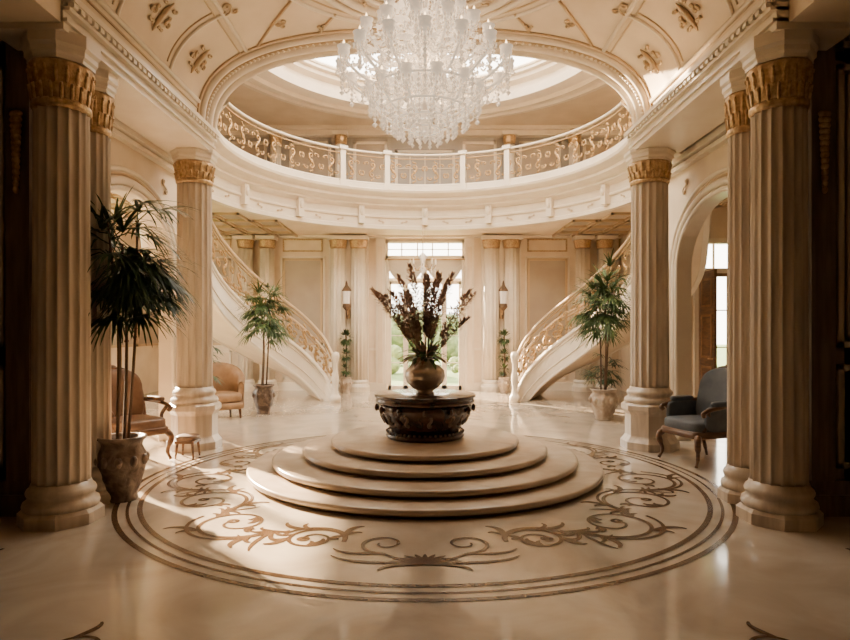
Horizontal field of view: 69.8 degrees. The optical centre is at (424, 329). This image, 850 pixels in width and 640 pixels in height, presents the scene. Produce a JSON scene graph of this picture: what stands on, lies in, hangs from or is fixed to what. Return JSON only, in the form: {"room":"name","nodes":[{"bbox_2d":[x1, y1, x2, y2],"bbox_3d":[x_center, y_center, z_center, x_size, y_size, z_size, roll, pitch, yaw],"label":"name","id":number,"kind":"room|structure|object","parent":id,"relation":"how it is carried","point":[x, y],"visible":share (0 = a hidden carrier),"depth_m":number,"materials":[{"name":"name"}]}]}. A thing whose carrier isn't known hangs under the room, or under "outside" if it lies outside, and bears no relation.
{"room":"grand entrance foyer","nodes":[
{"label":"grand entrance foyer","id":0,"kind":"room"},
{"bbox_2d":[0,39,31,516],"bbox_3d":[-5.180,-1.300,5.300,3.640,5.800,0.240,0,0,0],"label":"door","id":1,"kind":"structure","parent":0,"point":[17,230],"depth_m":5.23,"materials":[{"name":"brown wood"}]},
{"bbox_2d":[0,43,176,478],"bbox_3d":[-3.680,-0.450,7.275,0.340,4.100,3.950,0,0,0],"label":"wall","id":2,"kind":"structure","parent":0,"point":[137,163],"depth_m":8.21,"materials":[{"name":"beige paint"}]},
{"bbox_2d":[0,0,219,153],"bbox_3d":[-3.190,-2.550,6.570,0.800,0.300,3.440,0,0,0],"label":"trim","id":3,"kind":"structure","parent":2,"relation":"attached to","point":[144,102],"depth_m":6.31,"materials":[{"name":"beige paint"}]},
{"bbox_2d":[111,220,158,393],"bbox_3d":[-7.080,-1.900,6.600,0.240,7.000,19.600,0,0,0],"label":"wall","id":4,"kind":"structure","parent":0,"point":[147,357],"depth_m":15.09,"materials":[{"name":"beige paint"}]},
{"bbox_2d":[111,122,725,234],"bbox_3d":[0.000,-2.900,10.875,14.400,0.800,11.050,0,0,0],"label":"floor","id":5,"kind":"structure","parent":0,"point":[299,228],"depth_m":15.15,"materials":[{"name":"beige paint"}]},
{"bbox_2d":[409,225,436,278],"bbox_3d":[-0.131,-1.846,14.406,0.614,1.372,1.056,0,0,-22],"label":"chandelier","id":6,"kind":"object","parent":5,"relation":"hanging from","point":[422,256],"visible":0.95,"depth_m":14.16,"materials":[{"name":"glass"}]},
{"bbox_2d":[502,130,582,177],"bbox_3d":[3.050,-4.240,15.900,2.120,1.820,0.420,0,0,0],"label":"column","id":7,"kind":"structure","parent":5,"relation":"on","point":[509,136],"depth_m":15.78,"materials":[{"name":"beige stone"}]},
{"bbox_2d":[213,138,624,382],"bbox_3d":[0.000,-1.900,16.300,14.400,7.000,0.200,0,0,0],"label":"wall","id":8,"kind":"structure","parent":0,"point":[393,144],"depth_m":16.20,"materials":[{"name":"beige paint"}]},
{"bbox_2d":[111,192,727,236],"bbox_3d":[0.000,-2.475,12.500,12.780,0.050,7.500,0,0,0],"label":"coffered ceiling","id":9,"kind":"structure","parent":8,"relation":"attached to","point":[253,227],"depth_m":14.52,"materials":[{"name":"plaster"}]},
{"bbox_2d":[212,125,631,390],"bbox_3d":[0.000,-1.875,16.050,14.000,6.950,0.300,0,0,0],"label":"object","id":10,"kind":"structure","parent":8,"relation":"attached to","point":[303,276],"depth_m":16.16,"materials":[{"name":"paint"}]},
{"bbox_2d":[386,241,463,389],"bbox_3d":[0.000,-0.390,16.245,2.100,3.980,0.190,0,0,0],"label":"door","id":11,"kind":"structure","parent":8,"relation":"in","point":[405,385],"depth_m":16.24,"materials":[{"name":"white wood"}]},
{"bbox_2d":[395,150,454,183],"bbox_3d":[0.000,-4.075,16.290,1.600,1.450,0.080,0,0,0],"label":"door","id":12,"kind":"structure","parent":8,"relation":"in","point":[420,163],"depth_m":16.30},
{"bbox_2d":[385,259,464,310],"bbox_3d":[0.000,-1.194,16.100,2.200,1.389,0.140,0,0,0],"label":"window valance","id":13,"kind":"object","parent":8,"relation":"attached to","point":[446,266],"visible":0.7,"depth_m":16.13,"materials":[{"name":"beige fabric"}]},
{"bbox_2d":[386,240,463,258],"bbox_3d":[0.000,-2.120,16.270,2.100,0.560,0.140,0,0,0],"label":"window","id":14,"kind":"structure","parent":8,"relation":"in","point":[432,242],"depth_m":16.20,"materials":[{"name":"white wood"}]},
{"bbox_2d":[0,390,849,639],"bbox_3d":[0.000,1.660,6.600,14.400,0.120,19.600,0,0,0],"label":"floor","id":15,"kind":"structure","parent":0,"point":[58,585],"depth_m":4.16,"materials":[{"name":"stone"}]},
{"bbox_2d":[16,29,104,531],"bbox_3d":[-3.060,-0.410,5.130,0.597,4.020,0.597,0,0,0],"label":"fluted column","id":16,"kind":"structure","parent":15,"relation":"on","point":[61,494],"depth_m":4.96,"materials":[{"name":"stone"}]},
{"bbox_2d":[90,68,117,503],"bbox_3d":[-3.140,-0.410,5.720,0.475,4.020,0.475,0,0,0],"label":"fluted column","id":17,"kind":"structure","parent":15,"relation":"on","point":[101,122],"depth_m":5.63,"materials":[{"name":"stone"}]},
{"bbox_2d":[111,365,173,459],"bbox_3d":[-3.637,1.018,7.436,0.852,1.154,0.796,0,0,34],"label":"carved armchair","id":18,"kind":"object","parent":15,"relation":"on","point":[151,425],"visible":0.52,"depth_m":7.54,"materials":[{"name":"brown wood"}]},
{"bbox_2d":[87,187,204,502],"bbox_3d":[-2.837,0.123,5.726,1.478,2.954,1.392,0,0,23],"label":"palm","id":19,"kind":"object","parent":15,"relation":"on","point":[137,281],"visible":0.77,"depth_m":5.58,"materials":[{"name":"green plant"}]},
{"bbox_2d":[174,433,200,458],"bbox_3d":[-2.980,1.453,7.650,0.250,0.287,0.250,0,0,0],"label":"footstool","id":20,"kind":"object","parent":15,"relation":"on","point":[186,438],"visible":1,"depth_m":7.54,"materials":[{"name":"brown wood"}]},
{"bbox_2d":[166,148,221,451],"bbox_3d":[-3.140,-0.410,8.300,0.662,4.020,0.662,0,0,0],"label":"fluted column","id":21,"kind":"structure","parent":15,"relation":"on","point":[196,406],"depth_m":8.12,"materials":[{"name":"stone"}]},
{"bbox_2d":[213,346,223,384],"bbox_3d":[-3.287,0.836,8.946,0.697,1.529,0.690,0,0,-26],"label":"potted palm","id":22,"kind":"object","parent":15,"relation":"on","point":[216,349],"visible":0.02,"depth_m":8.94,"materials":[{"name":"green plant"}]},
{"bbox_2d":[213,362,244,417],"bbox_3d":[-3.732,1.099,11.116,0.840,0.997,0.800,0,0,-36],"label":"tub chair","id":23,"kind":"object","parent":15,"relation":"on","point":[230,394],"visible":0.57,"depth_m":11.32,"materials":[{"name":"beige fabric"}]},
{"bbox_2d":[138,212,340,402],"bbox_3d":[-3.795,-0.865,12.328,2.569,4.949,5.856,0,0,24],"label":"curved staircase","id":24,"kind":"structure","parent":15,"relation":"on","point":[293,362],"depth_m":13.38,"materials":[{"name":"stone"}]},
{"bbox_2d":[233,235,277,391],"bbox_3d":[-4.435,-0.425,16.020,1.130,4.050,0.560,0,0,0],"label":"pilaster","id":25,"kind":"object","parent":15,"relation":"on","point":[245,243],"visible":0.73,"depth_m":15.87,"materials":[{"name":"beige stone"}]},
{"bbox_2d":[230,277,297,413],"bbox_3d":[-3.077,0.282,11.737,1.303,2.635,1.299,0,0,0],"label":"potted palm","id":26,"kind":"object","parent":15,"relation":"on","point":[263,395],"visible":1,"depth_m":11.56,"materials":[{"name":"green plant"}]},
{"bbox_2d":[337,328,353,392],"bbox_3d":[-2.021,0.776,15.536,0.492,1.648,0.460,0,0,0],"label":"potted topiary","id":27,"kind":"object","parent":15,"relation":"on","point":[345,383],"visible":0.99,"depth_m":15.46,"materials":[{"name":"plant"}]},
{"bbox_2d":[326,235,369,391],"bbox_3d":[-2.015,-0.425,16.020,1.132,4.050,0.602,0,0,0],"label":"pilaster","id":28,"kind":"object","parent":15,"relation":"on","point":[348,254],"visible":0.76,"depth_m":15.88,"materials":[{"name":"beige stone"}]},
{"bbox_2d":[342,281,350,318],"bbox_3d":[-2.020,-0.783,15.835,0.240,0.994,0.490,0,0,0],"label":"wall sconce","id":29,"kind":"object","parent":28,"relation":"attached to","point":[346,290],"visible":1,"depth_m":15.65,"materials":[{"name":"white glass"}]},
{"bbox_2d":[0,435,849,639],"bbox_3d":[0.000,1.596,6.098,8.028,0.002,7.050,0,0,0],"label":"inlay","id":30,"kind":"object","parent":15,"relation":"on","point":[418,560],"visible":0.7,"depth_m":4.64,"materials":[{"name":"brown stone"}]},
{"bbox_2d":[246,424,603,518],"bbox_3d":[0.000,1.420,7.100,4.000,0.360,4.000,0,0,0],"label":"dais","id":31,"kind":"object","parent":15,"relation":"on","point":[361,471],"visible":0.92,"depth_m":5.93,"materials":[{"name":"stone"}]},
{"bbox_2d":[374,389,475,442],"bbox_3d":[0.000,0.990,7.100,1.180,0.500,1.180,0,0,0],"label":"round table","id":32,"kind":"object","parent":31,"relation":"on","point":[411,417],"visible":1,"depth_m":6.69,"materials":[{"name":"brown wood"}]},
{"bbox_2d":[370,263,477,393],"bbox_3d":[-0.010,-0.023,7.151,1.298,1.526,0.730,0,0,0],"label":"vase","id":33,"kind":"object","parent":32,"relation":"on","point":[423,375],"visible":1,"depth_m":7.02,"materials":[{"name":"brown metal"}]},
{"bbox_2d":[480,235,523,391],"bbox_3d":[2.015,-0.425,16.020,1.132,4.050,0.602,0,0,0],"label":"pilaster","id":34,"kind":"object","parent":15,"relation":"on","point":[500,254],"visible":0.74,"depth_m":15.86,"materials":[{"name":"beige stone"}]},
{"bbox_2d":[499,281,507,318],"bbox_3d":[2.020,-0.783,15.835,0.240,0.994,0.490,0,0,0],"label":"wall sconce","id":35,"kind":"object","parent":34,"relation":"attached to","point":[503,290],"visible":1,"depth_m":15.65,"materials":[{"name":"white glass"}]},
{"bbox_2d":[496,328,510,392],"bbox_3d":[2.024,0.775,15.554,0.494,1.650,0.497,0,0,0],"label":"potted topiary","id":36,"kind":"object","parent":15,"relation":"on","point":[504,383],"visible":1,"depth_m":15.48,"materials":[{"name":"plant"}]},
{"bbox_2d":[572,235,616,391],"bbox_3d":[4.435,-0.425,16.020,1.130,4.050,0.560,0,0,0],"label":"pilaster","id":37,"kind":"object","parent":15,"relation":"on","point":[582,243],"visible":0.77,"depth_m":15.87,"materials":[{"name":"beige stone"}]},
{"bbox_2d":[563,248,630,420],"bbox_3d":[3.207,0.078,10.891,1.506,3.044,1.514,0,0,8],"label":"potted palm","id":38,"kind":"object","parent":15,"relation":"on","point":[603,401],"visible":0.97,"depth_m":10.73,"materials":[{"name":"plant"}]},
{"bbox_2d":[580,352,628,391],"bbox_3d":[3.333,1.015,11.503,1.037,1.170,0.782,0,0,30],"label":"potted palm","id":39,"kind":"object","parent":15,"relation":"on","point":[591,374],"visible":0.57,"depth_m":11.43,"materials":[{"name":"plant"}]},
{"bbox_2d":[509,212,711,402],"bbox_3d":[3.795,-0.865,12.328,2.569,4.949,5.856,0,0,-24],"label":"curved staircase","id":40,"kind":"structure","parent":15,"relation":"on","point":[562,358],"depth_m":13.47,"materials":[{"name":"stone"}]},
{"bbox_2d":[620,147,679,452],"bbox_3d":[3.060,-0.410,8.300,0.705,4.020,0.705,0,0,0],"label":"fluted column","id":41,"kind":"structure","parent":15,"relation":"on","point":[649,168],"depth_m":8.10,"materials":[{"name":"stone"}]},
{"bbox_2d":[656,364,726,468],"bbox_3d":[3.395,1.008,7.421,0.850,1.175,0.776,0,0,-18],"label":"upholstered armchair","id":42,"kind":"object","parent":15,"relation":"on","point":[703,417],"visible":0.75,"depth_m":7.46,"materials":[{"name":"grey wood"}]},
{"bbox_2d":[717,67,749,504],"bbox_3d":[3.030,-0.410,5.720,0.475,4.020,0.475,0,0,0],"label":"fluted column","id":43,"kind":"structure","parent":15,"relation":"on","point":[737,121],"depth_m":5.63,"materials":[{"name":"stone"}]},
{"bbox_2d":[736,29,823,531],"bbox_3d":[2.980,-0.410,5.130,0.597,4.020,0.597,0,0,0],"label":"fluted column","id":44,"kind":"structure","parent":15,"relation":"on","point":[778,66],"depth_m":4.97,"materials":[{"name":"stone"}]},
{"bbox_2d":[0,0,849,113],"bbox_3d":[0.000,-3.375,2.600,14.400,1.850,11.600,0,0,0],"label":"ceiling","id":45,"kind":"structure","parent":0,"point":[596,18],"depth_m":7.05,"materials":[{"name":"beige paint"}]},
{"bbox_2d":[86,0,754,126],"bbox_3d":[0.000,-3.265,6.140,5.964,1.333,4.280,0,0,0],"label":"trim","id":46,"kind":"structure","parent":45,"relation":"attached to","point":[248,62],"depth_m":7.85,"materials":[{"name":"paint"}]},
{"bbox_2d":[335,0,514,149],"bbox_3d":[0.000,-3.005,6.950,2.048,1.770,2.033,0,0,0],"label":"crystal chandelier","id":47,"kind":"object","parent":45,"relation":"hanging from","point":[429,67],"visible":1,"depth_m":6.63,"materials":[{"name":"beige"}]},
{"bbox_2d":[241,60,608,122],"bbox_3d":[0.000,-5.510,11.000,9.000,0.620,9.000,0,0,0],"label":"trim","id":48,"kind":"structure","parent":45,"relation":"attached to","point":[307,84],"depth_m":13.56,"materials":[{"name":"beige paint"}]},
{"bbox_2d":[308,53,541,78],"bbox_3d":[0.000,-6.122,11.000,6.540,0.745,6.540,0,0,0],"label":"skylight","id":49,"kind":"object","parent":48,"relation":"attached to","point":[318,62],"visible":0.03,"depth_m":13.36,"materials":[{"name":"white glass"}]},
{"bbox_2d":[218,85,631,124],"bbox_3d":[0.000,-4.850,11.550,14.400,1.300,9.700,0,0,0],"label":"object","id":50,"kind":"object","parent":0,"point":[266,110],"depth_m":15.12,"materials":[{"name":"beige paint"}]},
{"bbox_2d":[326,0,523,27],"bbox_3d":[0.000,-3.855,6.500,2.570,0.130,2.570,0,0,0],"label":"ceiling medallion","id":51,"kind":"object","parent":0,"point":[486,9],"depth_m":7.24,"materials":[{"name":"beige paint"}]},
{"bbox_2d":[167,48,693,157],"bbox_3d":[0.000,-3.300,8.410,14.400,1.800,0.220,0,0,0],"label":"wall","id":52,"kind":"structure","parent":0,"point":[247,76],"depth_m":8.38,"materials":[{"name":"beige paint"}]},
{"bbox_2d":[212,99,630,230],"bbox_3d":[0.000,-2.965,11.836,8.399,0.970,6.728,0,0,0],"label":"balcony","id":53,"kind":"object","parent":52,"relation":"attached to","point":[243,182],"depth_m":13.83,"materials":[{"name":"beige paint"}]},
{"bbox_2d":[217,102,632,189],"bbox_3d":[0.000,-3.800,11.717,7.410,0.920,5.976,0,0,0],"label":"gallery railing","id":54,"kind":"object","parent":53,"relation":"on","point":[342,149],"visible":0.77,"depth_m":13.96,"materials":[{"name":"brown"}]},
{"bbox_2d":[620,232,630,391],"bbox_3d":[6.200,-1.900,6.600,2.000,7.000,19.600,0,0,0],"label":"wall","id":55,"kind":"structure","parent":0,"point":[625,352],"depth_m":15.80,"materials":[{"name":"beige paint"}]},
{"bbox_2d":[691,207,727,395],"bbox_3d":[6.200,-0.450,12.375,2.000,4.100,0.150,0,0,0],"label":"wall","id":56,"kind":"structure","parent":0,"point":[718,229],"depth_m":12.30,"materials":[{"name":"beige paint"}]},
{"bbox_2d":[693,238,726,396],"bbox_3d":[6.185,-0.125,12.345,1.530,3.450,0.210,0,0,0],"label":"door","id":57,"kind":"structure","parent":56,"relation":"in","point":[721,272],"depth_m":12.26,"materials":[{"name":"brown wood"},{"name":"glass"}]},
{"bbox_2d":[700,269,716,380],"bbox_3d":[5.478,0.220,11.851,0.137,2.740,0.700,0,0,3],"label":"door","id":58,"kind":"structure","parent":57,"relation":"attached to","point":[708,284],"depth_m":11.77,"materials":[{"name":"brown wood"}]},
{"bbox_2d":[668,48,849,478],"bbox_3d":[3.680,-0.450,7.275,0.340,4.100,3.950,0,0,0],"label":"wall","id":59,"kind":"structure","parent":0,"point":[698,183],"depth_m":8.63,"materials":[{"name":"beige paint"}]},
{"bbox_2d":[808,35,849,516],"bbox_3d":[5.140,-1.300,5.300,3.720,5.800,0.240,0,0,0],"label":"door","id":60,"kind":"structure","parent":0,"point":[827,171],"depth_m":5.23,"materials":[{"name":"brown wood"}]},
{"bbox_2d":[624,0,849,153],"bbox_3d":[3.125,-2.550,6.570,0.830,0.300,3.440,0,0,0],"label":"trim","id":61,"kind":"structure","parent":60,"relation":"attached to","point":[692,107],"depth_m":6.26,"materials":[{"name":"beige paint"}]},
{"label":"outside","id":62,"kind":"structure","parent":0,"visible":0},
{"bbox_2d":[391,344,725,384],"bbox_3d":[0.000,1.730,25.000,80.000,0.140,90.000,0,0,0],"label":"lawn","id":63,"kind":"structure","parent":62,"point":[396,378],"depth_m":23.79,"materials":[{"name":"green plant"}]},
{"bbox_2d":[391,345,402,373],"bbox_3d":[-1.565,1.107,22.973,1.440,1.105,1.280,0,0,0],"label":"shrub","id":64,"kind":"object","parent":63,"relation":"on","point":[395,367],"visible":0.15,"depth_m":22.63,"materials":[{"name":"green plant"}]},
{"bbox_2d":[391,311,458,363],"bbox_3d":[-0.064,0.350,28.984,4.016,2.620,2.725,0,0,0],"label":"shrub","id":65,"kind":"object","parent":63,"relation":"on","point":[452,346],"visible":0.21,"depth_m":28.05,"materials":[{"name":"green plant"}]},
{"bbox_2d":[449,357,458,372],"bbox_3d":[1.392,1.266,22.006,1.143,0.788,0.772,0,0,17],"label":"shrub","id":66,"kind":"object","parent":63,"relation":"on","point":[454,366],"visible":0.3,"depth_m":22.00,"materials":[{"name":"green plant"}]}
]}

